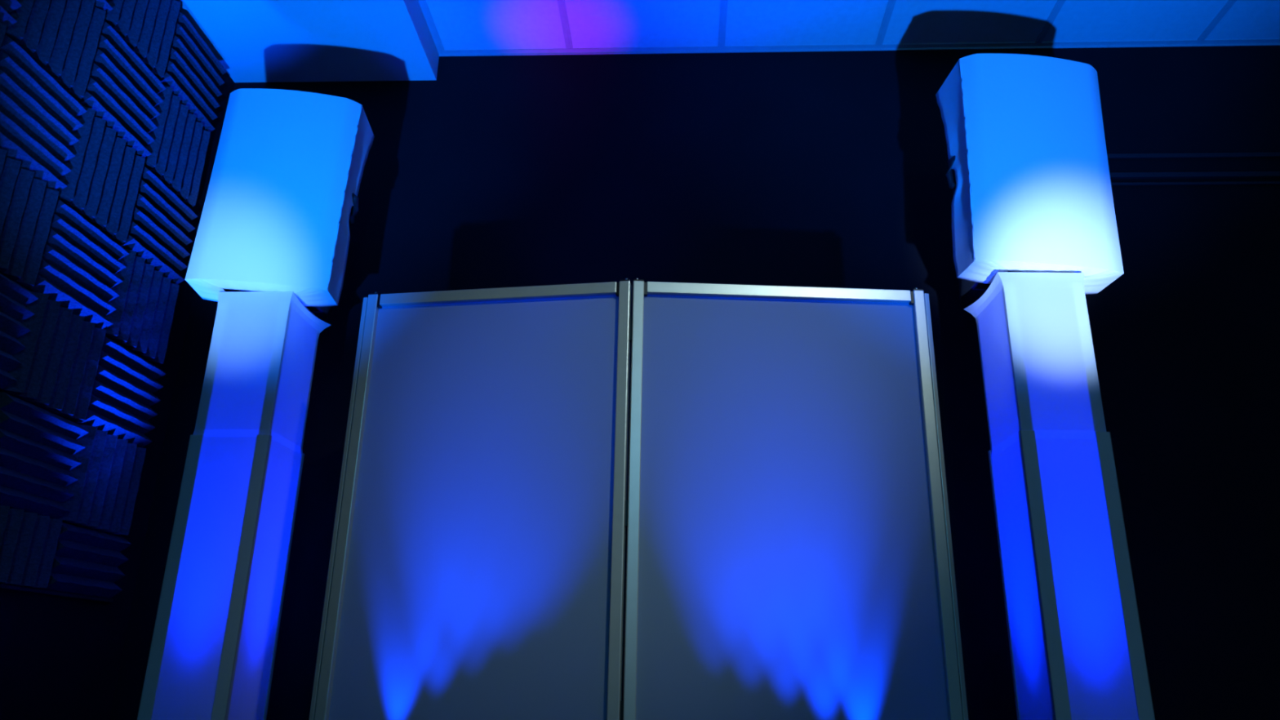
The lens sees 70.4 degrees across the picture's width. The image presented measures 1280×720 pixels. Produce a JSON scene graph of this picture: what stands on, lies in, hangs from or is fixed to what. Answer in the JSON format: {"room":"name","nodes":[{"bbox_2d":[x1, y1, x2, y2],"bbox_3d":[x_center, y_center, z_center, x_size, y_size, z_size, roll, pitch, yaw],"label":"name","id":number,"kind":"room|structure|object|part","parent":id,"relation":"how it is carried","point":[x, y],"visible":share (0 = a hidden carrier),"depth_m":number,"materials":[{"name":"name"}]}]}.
{"room":"studio","nodes":[
{"label":"studio","id":0,"kind":"room"},
{"bbox_2d":[0,9,235,719],"bbox_3d":[-1.823,-1.058,0.335,0.100,2.750,6.170,0,-19,3],"label":"wall","id":1,"kind":"structure","parent":0,"point":[60,656],"depth_m":2.73,"materials":[{"name":"black paint"}]},
{"bbox_2d":[0,22,7,47],"bbox_3d":[-1.662,-0.765,2.168,0.046,0.300,0.310,0,-19,3],"label":"tile","id":2,"kind":"structure","parent":1,"relation":"attached to","point":[2,26],"depth_m":2.33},
{"bbox_2d":[0,0,22,27],"bbox_3d":[-1.656,-1.054,2.269,0.046,0.304,0.310,0,-19,3],"label":"tile","id":3,"kind":"structure","parent":1,"relation":"attached to","point":[6,6],"depth_m":2.36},
{"bbox_2d":[0,273,38,389],"bbox_3d":[-1.659,-0.107,2.272,0.046,0.282,0.310,0,-19,3],"label":"tile","id":4,"kind":"structure","parent":1,"relation":"attached to","point":[14,298],"depth_m":2.38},
{"bbox_2d":[0,148,58,288],"bbox_3d":[-1.653,-0.379,2.367,0.046,0.286,0.310,0,-19,3],"label":"tile","id":5,"kind":"structure","parent":1,"relation":"attached to","point":[27,207],"depth_m":2.41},
{"bbox_2d":[0,505,62,588],"bbox_3d":[-1.655,0.494,2.399,0.046,0.188,0.317,0,-19,3],"label":"tile","id":6,"kind":"structure","parent":1,"relation":"attached to","point":[28,541],"depth_m":2.43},
{"bbox_2d":[0,34,87,191],"bbox_3d":[-1.648,-0.661,2.465,0.046,0.300,0.310,0,-20,3],"label":"tile","id":7,"kind":"structure","parent":1,"relation":"attached to","point":[37,120],"depth_m":2.46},
{"bbox_2d":[0,391,88,519],"bbox_3d":[-1.650,0.269,2.477,0.046,0.280,0.317,0,-20,3],"label":"tile","id":8,"kind":"structure","parent":1,"relation":"attached to","point":[38,445],"depth_m":2.47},
{"bbox_2d":[0,290,106,422],"bbox_3d":[-1.645,-0.002,2.572,0.046,0.282,0.317,0,-19,3],"label":"tile","id":9,"kind":"structure","parent":1,"relation":"attached to","point":[56,374],"depth_m":2.55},
{"bbox_2d":[4,0,106,102],"bbox_3d":[-1.642,-0.951,2.566,0.046,0.304,0.310,0,-19,3],"label":"tile","id":10,"kind":"structure","parent":1,"relation":"attached to","point":[61,37],"depth_m":2.57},
{"bbox_2d":[0,583,113,602],"bbox_3d":[-1.686,0.480,2.054,0.016,0.009,1.640,0,-19,3],"label":"trim","id":11,"kind":"structure","parent":1,"relation":"attached to","point":[2,586],"depth_m":2.56,"materials":[{"name":"paint"}]},
{"bbox_2d":[26,198,128,328],"bbox_3d":[-1.639,-0.275,2.667,0.046,0.286,0.317,0,-20,3],"label":"tile","id":12,"kind":"structure","parent":1,"relation":"attached to","point":[79,265],"depth_m":2.65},
{"bbox_2d":[39,522,131,598],"bbox_3d":[-1.640,0.600,2.701,0.046,0.188,0.315,0,-19,3],"label":"tile","id":13,"kind":"structure","parent":1,"relation":"attached to","point":[86,561],"depth_m":2.68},
{"bbox_2d":[57,106,145,245],"bbox_3d":[-1.634,-0.556,2.765,0.046,0.300,0.317,0,-19,3],"label":"tile","id":14,"kind":"structure","parent":1,"relation":"attached to","point":[102,183],"depth_m":2.74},
{"bbox_2d":[58,424,146,536],"bbox_3d":[-1.636,0.375,2.780,0.046,0.280,0.315,0,-20,3],"label":"tile","id":15,"kind":"structure","parent":1,"relation":"attached to","point":[105,491],"depth_m":2.76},
{"bbox_2d":[93,0,112,13],"bbox_3d":[-1.636,-1.243,2.668,0.046,0.306,0.310,0,-19,3],"label":"tile","id":16,"kind":"structure","parent":1,"relation":"attached to","point":[103,5],"depth_m":2.74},
{"bbox_2d":[77,336,165,447],"bbox_3d":[-1.630,0.105,2.874,0.046,0.282,0.315,0,-19,3],"label":"tile","id":17,"kind":"structure","parent":1,"relation":"attached to","point":[125,384],"depth_m":2.85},
{"bbox_2d":[78,20,165,157],"bbox_3d":[-1.628,-0.846,2.867,0.046,0.304,0.317,0,-19,3],"label":"tile","id":18,"kind":"structure","parent":1,"relation":"attached to","point":[122,91],"depth_m":2.84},
{"bbox_2d":[104,248,179,365],"bbox_3d":[-1.625,-0.168,2.970,0.046,0.286,0.315,0,-19,3],"label":"tile","id":19,"kind":"structure","parent":1,"relation":"attached to","point":[142,318],"depth_m":2.95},
{"bbox_2d":[104,0,180,79],"bbox_3d":[-1.622,-1.137,2.969,0.046,0.306,0.317,0,-19,3],"label":"tile","id":20,"kind":"structure","parent":1,"relation":"attached to","point":[147,27],"depth_m":2.98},
{"bbox_2d":[120,165,197,284],"bbox_3d":[-1.619,-0.450,3.068,0.046,0.300,0.315,0,-19,3],"label":"tile","id":21,"kind":"structure","parent":1,"relation":"attached to","point":[159,225],"depth_m":3.05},
{"bbox_2d":[143,84,210,208],"bbox_3d":[-1.613,-0.740,3.169,0.046,0.304,0.315,0,-20,3],"label":"tile","id":22,"kind":"structure","parent":1,"relation":"attached to","point":[179,148],"depth_m":3.15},
{"bbox_2d":[159,11,226,132],"bbox_3d":[-1.608,-1.032,3.271,0.046,0.306,0.315,0,-20,3],"label":"tile","id":23,"kind":"structure","parent":1,"relation":"attached to","point":[193,71],"depth_m":3.25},
{"bbox_2d":[175,0,439,82],"bbox_3d":[-1.343,-2.238,0.725,0.813,0.247,6.170,0,-19,3],"label":"soffit","id":24,"kind":"object","parent":1,"relation":"attached to","point":[255,41],"depth_m":3.36,"materials":[{"name":"white paint"}]},
{"bbox_2d":[109,45,1279,719],"bbox_3d":[0.909,-0.015,3.165,5.290,2.750,0.100,0,-19,3],"label":"wall","id":25,"kind":"structure","parent":0,"point":[811,169],"depth_m":3.27,"materials":[{"name":"black paint"}]},
{"bbox_2d":[417,0,444,50],"bbox_3d":[-0.924,-2.238,0.692,0.028,0.003,6.144,0,-19,3],"label":"trim","id":26,"kind":"structure","parent":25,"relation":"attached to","point":[424,8],"depth_m":3.44,"materials":[{"name":"metal"}]},
{"bbox_2d":[556,0,573,48],"bbox_3d":[-0.413,-2.236,0.666,0.027,0.006,6.142,0,-19,3],"label":"trim","id":27,"kind":"structure","parent":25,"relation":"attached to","point":[562,6],"depth_m":3.42,"materials":[{"name":"metal"}]},
{"bbox_2d":[717,0,728,46],"bbox_3d":[0.180,-2.234,0.637,0.027,0.006,6.142,0,-19,3],"label":"trim","id":28,"kind":"structure","parent":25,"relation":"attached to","point":[723,3],"depth_m":3.40,"materials":[{"name":"metal"}]},
{"bbox_2d":[437,39,1279,56],"bbox_3d":[1.336,-1.210,3.497,4.277,0.010,0.026,0,-19,3],"label":"trim","id":29,"kind":"structure","parent":25,"relation":"attached to","point":[1223,42],"depth_m":3.52,"materials":[{"name":"metal"}]},
{"bbox_2d":[875,0,896,44],"bbox_3d":[0.785,-2.232,0.608,0.027,0.006,6.142,0,-19,3],"label":"trim","id":30,"kind":"structure","parent":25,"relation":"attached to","point":[889,10],"depth_m":3.38,"materials":[{"name":"metal"}]},
{"bbox_2d":[1035,0,1066,42],"bbox_3d":[1.388,-2.230,0.579,0.027,0.006,6.142,0,-19,3],"label":"trim","id":31,"kind":"structure","parent":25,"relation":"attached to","point":[1060,3],"depth_m":3.36,"materials":[{"name":"metal"}]},
{"bbox_2d":[1106,152,1279,186],"bbox_3d":[2.493,-0.692,3.266,1.940,0.130,0.016,0,-19,3],"label":"trim","id":32,"kind":"structure","parent":25,"relation":"attached to","point":[1201,175],"depth_m":3.28,"materials":[{"name":"paint"}]},
{"bbox_2d":[1196,0,1236,39],"bbox_3d":[1.992,-2.229,0.549,0.027,0.006,6.142,0,-19,3],"label":"trim","id":33,"kind":"structure","parent":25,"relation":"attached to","point":[1228,6],"depth_m":3.34,"materials":[{"name":"metal"}]},
{"bbox_2d":[426,0,1279,49],"bbox_3d":[1.200,-2.288,0.623,4.277,0.125,6.170,0,-19,3],"label":"ceiling","id":34,"kind":"structure","parent":0,"point":[460,24],"depth_m":3.39,"materials":[{"name":"paint"}]},
{"bbox_3d":[0.742,0.295,-0.260,5.290,0.100,6.370,0,-19,3],"label":"floor","id":35,"kind":"structure","parent":0,"visible":0},
{"bbox_2d":[137,291,330,719],"bbox_3d":[-1.133,0.472,2.555,0.280,1.351,0.270,0,-19,4],"label":"speaker stand","id":36,"kind":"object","parent":35,"relation":"on","point":[212,652],"depth_m":2.49,"materials":[{"name":"white fabric"}]},
{"bbox_3d":[-1.246,0.633,2.393,0.037,0.895,0.014,0,-19,4],"label":"corner post","id":37,"kind":"part","parent":36,"relation":"part of","materials":[{"name":"metal"}]},
{"bbox_3d":[-1.054,0.632,2.379,0.037,0.895,0.014,0,-19,4],"label":"corner post","id":38,"kind":"part","parent":36,"relation":"part of","materials":[{"name":"grey metal"}]},
{"bbox_2d":[185,88,374,321],"bbox_3d":[-1.113,-0.471,2.905,0.428,0.659,0.382,4,-19,-3],"label":"speaker","id":39,"kind":"object","parent":36,"relation":"on","point":[288,167],"visible":1,"depth_m":2.74},
{"bbox_3d":[-0.918,-0.480,2.883,0.051,0.124,0.026,16,-24,-37],"label":"handle","id":40,"kind":"part","parent":39,"relation":"part of","materials":[{"name":"black plastic"}]},
{"bbox_3d":[-1.038,0.704,2.582,0.037,0.895,0.014,0,-19,4],"label":"corner post","id":41,"kind":"part","parent":36,"relation":"part of","materials":[{"name":"metal"}]},
{"bbox_3d":[-1.126,-0.162,2.777,0.206,0.007,0.206,0,-19,4],"label":"plate","id":42,"kind":"part","parent":36,"relation":"part of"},
{"bbox_2d":[308,278,968,719],"bbox_3d":[-0.003,0.466,2.331,1.481,1.258,0.502,0,-19,3],"label":"facade","id":43,"kind":"object","parent":35,"relation":"on","point":[785,513],"visible":1,"depth_m":2.16,"materials":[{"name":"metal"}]},
{"bbox_3d":[-0.373,-0.169,2.364,0.638,0.030,0.024,-2,-20,9],"label":"rail","id":44,"kind":"part","parent":43,"relation":"part of","materials":[{"name":"metal"}]},
{"bbox_3d":[0.354,-0.171,2.317,0.674,0.030,0.024,2,-19,-2],"label":"rail","id":45,"kind":"part","parent":43,"relation":"part of","materials":[{"name":"metal"}]},
{"bbox_2d":[964,271,1155,719],"bbox_3d":[1.081,0.440,2.356,0.278,1.363,0.270,1,-19,0],"label":"speaker stand","id":46,"kind":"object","parent":35,"relation":"on","point":[1077,651],"depth_m":2.29,"materials":[{"name":"white fabric"}]},
{"bbox_3d":[0.984,0.676,2.388,0.037,0.895,0.014,1,-19,0],"label":"corner post","id":47,"kind":"part","parent":46,"relation":"part of","materials":[{"name":"grey metal"}]},
{"bbox_2d":[935,53,1124,306],"bbox_3d":[1.132,-0.519,2.749,0.440,0.682,0.382,4,-19,-3],"label":"speaker","id":48,"kind":"object","parent":46,"relation":"on","point":[1028,175],"visible":1,"depth_m":2.59},
{"bbox_3d":[0.938,-0.557,2.707,0.051,0.127,0.027,-10,-22,30],"label":"handle","id":49,"kind":"part","parent":48,"relation":"part of","materials":[{"name":"black plastic"}]},
{"bbox_3d":[0.984,0.605,2.184,0.037,0.895,0.014,1,-19,0],"label":"corner post","id":50,"kind":"part","parent":46,"relation":"part of","materials":[{"name":"grey metal"}]},
{"bbox_3d":[1.177,0.608,2.183,0.037,0.895,0.014,1,-19,0],"label":"corner post","id":51,"kind":"part","parent":46,"relation":"part of","materials":[{"name":"metal"}]}
]}

